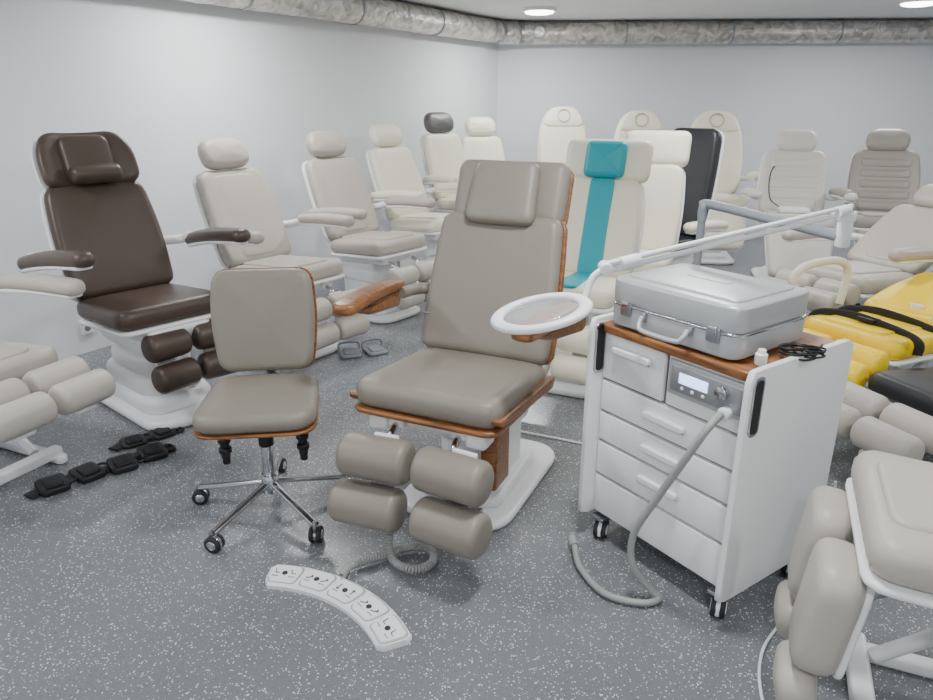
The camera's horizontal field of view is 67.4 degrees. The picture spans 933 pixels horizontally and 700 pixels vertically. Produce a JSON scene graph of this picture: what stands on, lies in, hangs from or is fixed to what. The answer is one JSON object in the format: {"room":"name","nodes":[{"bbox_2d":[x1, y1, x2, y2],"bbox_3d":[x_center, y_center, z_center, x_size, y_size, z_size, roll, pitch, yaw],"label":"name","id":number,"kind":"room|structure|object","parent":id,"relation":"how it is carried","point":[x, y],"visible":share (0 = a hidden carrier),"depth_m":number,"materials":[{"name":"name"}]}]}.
{"room":"treatment chair showroom","nodes":[
{"label":"treatment chair showroom","id":0,"kind":"room"},
{"bbox_2d":[0,0,497,360],"bbox_3d":[-2.983,-0.983,3.823,0.120,2.500,12.500,12,23,30],"label":"wall","id":1,"kind":"structure","parent":0,"point":[166,77],"depth_m":5.13,"materials":[{"name":"white paint"}]},
{"bbox_2d":[79,323,93,334],"bbox_3d":[-2.551,-0.150,4.707,0.025,0.085,0.085,12,23,30],"label":"wall outlet","id":2,"kind":"object","parent":1,"relation":"attached to","point":[84,329],"visible":0.66,"depth_m":4.69,"materials":[{"name":"white plastic"}]},
{"bbox_2d":[0,234,932,699],"bbox_3d":[0.200,0.354,3.944,16.000,0.100,14.000,0,20,0],"label":"floor","id":3,"kind":"structure","parent":0,"point":[111,588],"depth_m":2.39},
{"bbox_2d":[0,274,115,485],"bbox_3d":[-2.248,-0.019,3.028,1.371,1.212,0.886,8,21,23],"label":"chair","id":4,"kind":"object","parent":3,"relation":"on","point":[36,387],"visible":1,"depth_m":2.97,"materials":[{"name":"beige leather"}]},
{"bbox_2d":[0,378,30,404],"bbox_3d":[-1.873,0.207,2.769,0.136,0.136,0.258,8,21,23],"label":"cushion","id":5,"kind":"object","parent":4,"relation":"on","point":[11,389],"depth_m":2.79,"materials":[{"name":"grey leather"}]},
{"bbox_2d":[0,392,57,443],"bbox_3d":[-1.740,0.261,2.726,0.136,0.136,0.258,8,21,23],"label":"cushion","id":6,"kind":"object","parent":4,"relation":"on","point":[21,413],"depth_m":2.71,"materials":[{"name":"grey leather"}]},
{"bbox_2d":[22,356,89,393],"bbox_3d":[-1.759,0.122,3.010,0.136,0.136,0.258,8,21,23],"label":"cushion","id":7,"kind":"object","parent":4,"relation":"on","point":[41,379],"depth_m":2.95,"materials":[{"name":"grey leather"}]},
{"bbox_2d":[48,369,115,415],"bbox_3d":[-1.626,0.176,2.967,0.136,0.136,0.258,8,21,23],"label":"cushion","id":8,"kind":"object","parent":4,"relation":"on","point":[77,391],"depth_m":2.93,"materials":[{"name":"grey leather"}]},
{"bbox_2d":[23,442,175,498],"bbox_3d":[-1.661,0.535,3.212,0.662,0.045,0.187,-18,26,-41],"label":"foot pedal","id":9,"kind":"object","parent":3,"relation":"on","point":[88,472],"visible":1,"depth_m":3.17,"materials":[{"name":"black plastic"}]},
{"bbox_2d":[17,131,250,429],"bbox_3d":[-1.757,-0.393,3.729,1.060,1.449,0.972,16,25,38],"label":"chair","id":10,"kind":"object","parent":3,"relation":"on","point":[103,230],"visible":0.94,"depth_m":3.67,"materials":[{"name":"brown leather"}]},
{"bbox_2d":[57,135,114,184],"bbox_3d":[-2.033,-1.024,3.761,0.130,0.249,0.260,16,25,38],"label":"cushion","id":11,"kind":"object","parent":10,"relation":"on","point":[72,150],"depth_m":3.72,"materials":[{"name":"brown leather"}]},
{"bbox_2d":[141,328,192,362],"bbox_3d":[-1.505,-0.026,3.518,0.144,0.144,0.228,14,24,34],"label":"cushion","id":12,"kind":"object","parent":10,"relation":"on","point":[162,344],"depth_m":3.46,"materials":[{"name":"brown leather"}]},
{"bbox_2d":[151,357,201,393],"bbox_3d":[-1.464,0.128,3.541,0.144,0.144,0.228,14,24,34],"label":"cushion","id":13,"kind":"object","parent":10,"relation":"on","point":[169,375],"depth_m":3.49,"materials":[{"name":"brown leather"}]},
{"bbox_2d":[191,320,214,349],"bbox_3d":[-1.337,-0.090,3.700,0.228,0.144,0.144,-18,26,-41],"label":"cushion","id":14,"kind":"object","parent":10,"relation":"on","point":[202,337],"depth_m":3.61,"materials":[{"name":"brown leather"}]},
{"bbox_2d":[197,350,235,379],"bbox_3d":[-1.302,0.066,3.717,0.228,0.144,0.144,-18,26,-41],"label":"cushion","id":15,"kind":"object","parent":10,"relation":"on","point":[211,368],"depth_m":3.63,"materials":[{"name":"brown leather"}]},
{"bbox_2d":[108,427,183,450],"bbox_3d":[-1.604,0.431,3.520,0.370,0.036,0.129,-18,26,-41],"label":"foot pedal","id":16,"kind":"object","parent":3,"relation":"on","point":[136,440],"visible":0.94,"depth_m":3.48,"materials":[{"name":"black plastic"}]},
{"bbox_2d":[192,267,350,552],"bbox_3d":[-0.808,0.201,2.789,0.697,0.959,0.668,-2,20,-7],"label":"swivel chair","id":17,"kind":"object","parent":3,"relation":"on","point":[265,319],"visible":0.92,"depth_m":2.83,"materials":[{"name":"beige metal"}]},
{"bbox_2d":[212,536,221,548],"bbox_3d":[-0.949,0.724,2.637,0.057,0.055,0.020,5,20,15],"label":"caster","id":18,"kind":"object","parent":17,"relation":"attached to","point":[216,540],"depth_m":2.61,"materials":[{"name":"silver metal"}]},
{"bbox_2d":[192,137,369,358],"bbox_3d":[-1.231,-0.660,4.593,1.139,1.376,0.902,14,24,34],"label":"chair","id":19,"kind":"object","parent":3,"relation":"on","point":[233,197],"visible":0.53,"depth_m":4.60,"materials":[{"name":"beige leather"}]},
{"bbox_2d":[316,297,332,322],"bbox_3d":[-0.954,-0.236,4.352,0.144,0.144,0.243,11,22,29],"label":"cushion","id":20,"kind":"object","parent":19,"relation":"on","point":[324,307],"depth_m":4.35,"materials":[{"name":"beige leather"}]},
{"bbox_2d":[316,322,339,350],"bbox_3d":[-0.911,-0.084,4.379,0.144,0.144,0.243,11,22,29],"label":"cushion","id":21,"kind":"object","parent":19,"relation":"on","point":[328,333],"depth_m":4.35,"materials":[{"name":"beige leather"}]},
{"bbox_2d":[326,289,355,315],"bbox_3d":[-0.795,-0.309,4.559,0.144,0.144,0.243,16,25,38],"label":"cushion","id":22,"kind":"object","parent":19,"relation":"on","point":[333,296],"depth_m":4.48,"materials":[{"name":"beige leather"}]},
{"bbox_2d":[333,313,369,339],"bbox_3d":[-0.757,-0.155,4.579,0.144,0.144,0.243,16,25,38],"label":"cushion","id":23,"kind":"object","parent":19,"relation":"on","point":[357,324],"depth_m":4.52,"materials":[{"name":"beige leather"}]},
{"bbox_2d":[265,532,437,651],"bbox_3d":[-0.341,0.696,2.456,0.633,0.249,0.503,13,23,33],"label":"control panel","id":24,"kind":"object","parent":3,"relation":"on","point":[382,625],"visible":0.91,"depth_m":2.41,"materials":[{"name":"white plastic"}]},
{"bbox_2d":[337,338,387,358],"bbox_3d":[-0.701,-0.015,4.724,0.328,0.072,0.195,-5,20,-15],"label":"foot pedal","id":25,"kind":"object","parent":3,"relation":"on","point":[376,349],"visible":1,"depth_m":4.71,"materials":[{"name":"grey paint"}]},
{"bbox_2d":[302,131,435,323],"bbox_3d":[-0.730,-0.965,5.441,1.139,1.386,0.902,15,24,35],"label":"chair","id":26,"kind":"object","parent":3,"relation":"on","point":[335,185],"visible":0.73,"depth_m":5.41,"materials":[{"name":"beige leather"}]},
{"bbox_2d":[388,265,418,284],"bbox_3d":[-0.466,-0.543,5.189,0.144,0.144,0.243,12,23,31],"label":"cushion","id":27,"kind":"object","parent":26,"relation":"on","point":[409,273],"depth_m":5.13,"materials":[{"name":"beige leather"}]},
{"bbox_2d":[397,294,424,309],"bbox_3d":[-0.424,-0.390,5.215,0.144,0.144,0.243,12,23,31],"label":"cushion","id":28,"kind":"object","parent":26,"relation":"on","point":[408,302],"depth_m":5.14,"materials":[{"name":"beige leather"}]},
{"bbox_2d":[413,259,433,280],"bbox_3d":[-0.299,-0.615,5.391,0.144,0.144,0.243,17,26,40],"label":"cushion","id":29,"kind":"object","parent":26,"relation":"on","point":[425,268],"depth_m":5.30,"materials":[{"name":"beige leather"}]},
{"bbox_2d":[366,124,457,282],"bbox_3d":[-0.370,-1.274,6.268,1.124,1.415,0.902,16,25,37],"label":"chair","id":30,"kind":"object","parent":3,"relation":"on","point":[394,172],"visible":0.45,"depth_m":6.25,"materials":[{"name":"beige leather"}]},
{"bbox_2d":[420,112,465,212],"bbox_3d":[0.012,-1.595,7.042,0.854,1.504,1.053,-17,25,-39],"label":"chair","id":31,"kind":"object","parent":3,"relation":"on","point":[442,152],"visible":0.24,"depth_m":7.07,"materials":[{"name":"beige leather"}]},
{"bbox_2d":[327,159,591,559],"bbox_3d":[-0.014,-0.005,2.753,0.901,1.369,1.195,9,21,23],"label":"chair","id":32,"kind":"object","parent":3,"relation":"on","point":[503,242],"visible":0.96,"depth_m":2.79,"materials":[{"name":"beige leather"}]},
{"bbox_2d":[327,478,407,532],"bbox_3d":[-0.357,0.558,2.526,0.273,0.160,0.160,7,21,19],"label":"cushion","id":33,"kind":"object","parent":32,"relation":"on","point":[374,505],"depth_m":2.47,"materials":[{"name":"beige leather"}]},
{"bbox_2d":[335,431,415,485],"bbox_3d":[-0.323,0.387,2.503,0.273,0.160,0.160,7,21,19],"label":"cushion","id":34,"kind":"object","parent":32,"relation":"on","point":[387,458],"depth_m":2.44,"materials":[{"name":"beige leather"}]},
{"bbox_2d":[409,496,491,559],"bbox_3d":[-0.055,0.605,2.394,0.273,0.160,0.160,11,22,28],"label":"cushion","id":35,"kind":"object","parent":32,"relation":"on","point":[458,529],"depth_m":2.33,"materials":[{"name":"beige leather"}]},
{"bbox_2d":[410,446,493,507],"bbox_3d":[-0.050,0.429,2.383,0.273,0.160,0.160,11,22,28],"label":"cushion","id":36,"kind":"object","parent":32,"relation":"on","point":[456,475],"depth_m":2.33,"materials":[{"name":"beige leather"}]},
{"bbox_2d":[466,160,540,226],"bbox_3d":[0.155,-0.652,2.908,0.305,0.252,0.156,9,21,23],"label":"cushion","id":37,"kind":"object","parent":32,"relation":"on","point":[501,193],"depth_m":2.87,"materials":[{"name":"beige leather"}]},
{"bbox_2d":[460,117,504,159],"bbox_3d":[0.306,-1.788,7.677,0.874,1.444,1.076,-7,21,-19],"label":"chair","id":38,"kind":"object","parent":3,"relation":"on","point":[479,145],"visible":0.1,"depth_m":7.85,"materials":[{"name":"beige leather"}]},
{"bbox_2d":[521,430,581,443],"bbox_3d":[0.518,0.444,3.509,0.562,0.014,0.092,3,20,10],"label":"power cable","id":39,"kind":"object","parent":3,"relation":"on","point":[558,438],"visible":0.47,"depth_m":3.52,"materials":[{"name":"white plastic"}]},
{"bbox_2d":[537,106,586,163],"bbox_3d":[1.120,-1.928,7.907,0.585,1.554,1.105,0,20,0],"label":"chair","id":40,"kind":"object","parent":3,"relation":"on","point":[560,125],"visible":0.16,"depth_m":8.07,"materials":[{"name":"beige leather"}]},
{"bbox_2d":[542,138,653,398],"bbox_3d":[0.664,-0.485,4.080,0.545,1.388,1.081,9,22,24],"label":"chair","id":41,"kind":"object","parent":3,"relation":"on","point":[607,211],"visible":0.48,"depth_m":4.18,"materials":[{"name":"beige leather"}]},
{"bbox_2d":[542,363,550,374],"bbox_3d":[0.344,0.066,3.897,0.243,0.144,0.144,7,21,20],"label":"cushion","id":42,"kind":"object","parent":41,"relation":"on","point":[547,367],"depth_m":3.83,"materials":[{"name":"beige leather"}]},
{"bbox_2d":[550,353,586,384],"bbox_3d":[0.579,0.104,3.788,0.243,0.144,0.144,11,22,29],"label":"cushion","id":43,"kind":"object","parent":41,"relation":"on","point":[569,368],"depth_m":3.74,"materials":[{"name":"beige leather"}]},
{"bbox_2d":[556,328,588,354],"bbox_3d":[0.605,-0.054,3.778,0.243,0.144,0.144,11,22,29],"label":"cushion","id":44,"kind":"object","parent":41,"relation":"on","point":[577,343],"depth_m":3.72,"materials":[{"name":"beige leather"}]},
{"bbox_2d":[583,141,627,178],"bbox_3d":[0.840,-1.151,4.228,0.250,0.214,0.130,9,22,24],"label":"cushion","id":45,"kind":"object","parent":41,"relation":"on","point":[601,159],"depth_m":4.19,"materials":[{"name":"teal leather"}]},
{"bbox_2d":[614,110,663,138],"bbox_3d":[1.930,-1.826,7.678,0.862,1.514,1.105,1,20,4],"label":"chair","id":46,"kind":"object","parent":3,"relation":"on","point":[636,119],"visible":0.12,"depth_m":7.83,"materials":[{"name":"beige leather"}]},
{"bbox_2d":[613,130,691,311],"bbox_3d":[1.181,-0.770,4.860,0.514,1.404,1.187,8,21,23],"label":"chair","id":47,"kind":"object","parent":3,"relation":"on","point":[665,185],"visible":0.2,"depth_m":5.04,"materials":[{"name":"beige leather"}]},
{"bbox_2d":[490,199,857,334],"bbox_3d":[0.707,0.230,2.176,0.645,1.310,1.621,12,23,30],"label":"lamp","id":48,"kind":"object","parent":3,"relation":"on","point":[845,215],"visible":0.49,"depth_m":1.77,"materials":[{"name":"grey paint"}]},
{"bbox_2d":[671,128,728,264],"bbox_3d":[1.500,-0.994,5.492,0.862,1.405,1.163,18,26,41],"label":"chair","id":49,"kind":"object","parent":3,"relation":"on","point":[702,171],"visible":0.14,"depth_m":5.52,"materials":[{"name":"leather"}]},
{"bbox_2d":[568,312,853,618],"bbox_3d":[0.758,0.361,2.441,0.729,0.890,0.659,-13,23,-32],"label":"base cabinet","id":50,"kind":"object","parent":3,"relation":"on","point":[715,463],"visible":0.91,"depth_m":2.27,"materials":[{"name":"white paint"}]},
{"bbox_2d":[597,522,602,536],"bbox_3d":[0.523,0.690,2.720,0.020,0.061,0.064,9,21,24],"label":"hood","id":51,"kind":"object","parent":50,"relation":"attached to","point":[599,524],"depth_m":2.69,"materials":[{"name":"white paint"}]},
{"bbox_2d":[613,263,808,359],"bbox_3d":[0.777,-0.143,2.306,0.447,0.186,0.506,-14,24,-34],"label":"case","id":52,"kind":"object","parent":50,"relation":"on","point":[719,313],"visible":1,"depth_m":2.17,"materials":[{"name":"silver metal"}]},
{"bbox_2d":[714,602,720,616],"bbox_3d":[0.829,0.839,2.300,0.020,0.061,0.064,9,21,24],"label":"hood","id":53,"kind":"object","parent":50,"relation":"attached to","point":[717,605],"depth_m":2.27,"materials":[{"name":"white paint"}]},
{"bbox_2d":[717,406,732,420],"bbox_3d":[0.773,0.189,2.089,0.030,0.040,0.040,-13,23,-32],"label":"socket","id":54,"kind":"object","parent":50,"relation":"attached to","point":[726,412],"depth_m":2.07,"materials":[{"name":"white plastic"}]},
{"bbox_2d":[754,348,767,365],"bbox_3d":[0.865,0.020,2.054,0.036,0.047,0.036,0,20,0],"label":"bottle","id":55,"kind":"object","parent":50,"relation":"on","point":[761,357],"visible":0.97,"depth_m":2.04,"materials":[{"name":"white plastic"}]},
{"bbox_2d":[778,343,826,360],"bbox_3d":[1.010,0.003,2.106,0.138,0.035,0.108,0,20,0],"label":"coiled cable","id":56,"kind":"object","parent":50,"relation":"on","point":[813,351],"visible":0.98,"depth_m":2.08,"materials":[{"name":"black plastic"}]},
{"bbox_2d":[691,110,758,264],"bbox_3d":[2.602,-1.698,7.314,0.862,1.515,1.134,3,20,9],"label":"chair","id":57,"kind":"object","parent":3,"relation":"on","point":[730,176],"visible":0.43,"depth_m":7.45,"materials":[{"name":"beige leather"}]},
{"bbox_2d":[757,481,836,699],"bbox_3d":[1.027,0.746,2.175,0.125,0.341,0.990,11,23,29],"label":"power cable","id":58,"kind":"object","parent":3,"relation":"on","point":[774,630],"visible":0.27,"depth_m":2.12,"materials":[{"name":"white plastic"}]},
{"bbox_2d":[740,129,857,278],"bbox_3d":[2.976,-1.264,6.325,0.922,1.359,1.079,5,20,13],"label":"chair","id":59,"kind":"object","parent":3,"relation":"on","point":[792,178],"visible":0.77,"depth_m":6.49,"materials":[{"name":"beige leather"}]},
{"bbox_2d":[776,206,809,213],"bbox_3d":[2.939,-1.260,6.299,0.260,0.040,0.180,5,20,13],"label":"cushion","id":60,"kind":"object","parent":59,"relation":"on","point":[780,209],"depth_m":6.24,"materials":[{"name":"leather"}]},
{"bbox_2d":[763,184,932,312],"bbox_3d":[2.639,-0.493,4.572,1.502,1.074,0.882,-10,22,-26],"label":"chair","id":61,"kind":"object","parent":3,"relation":"on","point":[898,247],"visible":0.53,"depth_m":4.47,"materials":[{"name":"beige leather"}]},
{"bbox_2d":[763,277,800,286],"bbox_3d":[1.970,-0.375,4.404,0.136,0.136,0.258,-10,22,-26],"label":"cushion","id":62,"kind":"object","parent":61,"relation":"on","point":[784,280],"depth_m":4.39,"materials":[{"name":"grey leather"}]},
{"bbox_2d":[775,269,817,286],"bbox_3d":[2.099,-0.432,4.457,0.136,0.136,0.258,-10,22,-26],"label":"cushion","id":63,"kind":"object","parent":61,"relation":"on","point":[805,279],"depth_m":4.36,"materials":[{"name":"grey leather"}]},
{"bbox_2d":[802,286,843,310],"bbox_3d":[2.102,-0.293,4.171,0.136,0.136,0.258,-10,22,-26],"label":"cushion","id":64,"kind":"object","parent":61,"relation":"on","point":[819,296],"depth_m":4.12,"materials":[{"name":"grey leather"}]},
{"bbox_2d":[813,278,860,305],"bbox_3d":[2.230,-0.350,4.223,0.136,0.136,0.258,-10,22,-26],"label":"cushion","id":65,"kind":"object","parent":61,"relation":"on","point":[853,294],"depth_m":4.16,"materials":[{"name":"grey leather"}]},
{"bbox_2d":[773,450,932,699],"bbox_3d":[1.500,0.624,1.666,1.341,0.908,0.565,8,21,22],"label":"chair","id":66,"kind":"object","parent":3,"relation":"on","point":[867,542],"visible":1,"depth_m":1.74,"materials":[{"name":"beige leather"}]},
{"bbox_2d":[788,257,932,388],"bbox_3d":[2.312,-0.055,3.748,1.631,0.799,0.784,-11,22,-28],"label":"chair","id":67,"kind":"object","parent":3,"relation":"on","point":[893,329],"visible":0.57,"depth_m":3.54,"materials":[{"name":"yellow leather"}]},
{"bbox_2d":[803,327,832,339],"bbox_3d":[1.721,-0.041,3.562,0.136,0.136,0.258,-11,22,-28],"label":"cushion","id":68,"kind":"object","parent":67,"relation":"on","point":[810,331],"depth_m":3.49,"materials":[{"name":"yellow leather"}]},
{"bbox_2d":[847,360,868,386],"bbox_3d":[1.735,0.098,3.277,0.136,0.136,0.258,-11,22,-28],"label":"cushion","id":69,"kind":"object","parent":67,"relation":"on","point":[858,374],"depth_m":3.16,"materials":[{"name":"yellow leather"}]},
{"bbox_2d":[836,339,888,377],"bbox_3d":[1.861,0.040,3.333,0.136,0.136,0.258,-11,22,-28],"label":"cushion","id":70,"kind":"object","parent":67,"relation":"on","point":[875,360],"depth_m":3.23,"materials":[{"name":"yellow leather"}]},
{"bbox_2d":[829,128,920,244],"bbox_3d":[3.719,-1.224,6.193,0.902,1.371,1.103,6,20,17],"label":"chair","id":71,"kind":"object","parent":3,"relation":"on","point":[884,176],"visible":0.56,"depth_m":6.38,"materials":[{"name":"beige leather"}]},
{"bbox_2d":[836,367,932,461],"bbox_3d":[2.263,0.235,3.095,1.553,0.688,0.538,-7,21,-19],"label":"chair","id":72,"kind":"object","parent":3,"relation":"on","point":[894,415],"visible":0.73,"depth_m":2.86,"materials":[{"name":"beige leather"}]},
{"bbox_2d":[836,403,861,438],"bbox_3d":[1.549,0.274,2.991,0.136,0.136,0.258,-7,21,-19],"label":"cushion","id":73,"kind":"object","parent":72,"relation":"on","point":[850,412],"depth_m":2.87,"materials":[{"name":"grey leather"}]},
{"bbox_2d":[843,380,889,418],"bbox_3d":[1.686,0.223,3.026,0.136,0.136,0.258,-7,21,-19],"label":"cushion","id":74,"kind":"object","parent":72,"relation":"on","point":[868,402],"depth_m":2.93,"materials":[{"name":"grey leather"}]},
{"bbox_2d":[850,416,924,459],"bbox_3d":[1.645,0.361,2.743,0.136,0.136,0.258,-7,21,-19],"label":"cushion","id":75,"kind":"object","parent":72,"relation":"on","point":[888,434],"depth_m":2.71,"materials":[{"name":"grey leather"}]},
{"bbox_2d":[879,403,932,454],"bbox_3d":[1.781,0.310,2.778,0.136,0.136,0.258,-7,21,-19],"label":"cushion","id":76,"kind":"object","parent":72,"relation":"on","point":[914,422],"depth_m":2.74,"materials":[{"name":"grey leather"}]},
{"bbox_2d":[394,0,932,21],"bbox_3d":[0.200,-2.097,3.076,16.000,0.100,14.000,0,20,0],"label":"ceiling","id":77,"kind":"structure","parent":0,"point":[508,10],"depth_m":7.30,"materials":[{"name":"white paint"}]},
{"bbox_2d":[523,6,555,14],"bbox_3d":[0.740,-3.441,7.109,0.340,0.058,0.340,0,20,0],"label":"ceiling light","id":78,"kind":"object","parent":77,"relation":"attached to","point":[531,10],"depth_m":7.00,"materials":[{"name":"white plastic"}]},
{"bbox_2d":[179,0,932,45],"bbox_3d":[-0.637,-2.596,5.044,15.531,0.268,4.203,-14,24,-35],"label":"duct","id":79,"kind":"object","parent":77,"relation":"attached to","point":[387,14],"visible":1,"depth_m":7.96,"materials":[{"name":"silver metal"}]},
{"bbox_2d":[898,0,932,6],"bbox_3d":[4.200,-3.224,6.496,0.340,0.058,0.340,0,20,0],"label":"ceiling light","id":80,"kind":"object","parent":77,"relation":"attached to","point":[904,3],"depth_m":6.43,"materials":[{"name":"white plastic"}]},
{"bbox_2d":[497,20,932,233],"bbox_3d":[3.593,-2.703,8.681,6.430,2.500,0.120,1,20,3],"label":"wall","id":81,"kind":"structure","parent":0,"point":[841,93],"depth_m":8.49,"materials":[{"name":"white paint"}]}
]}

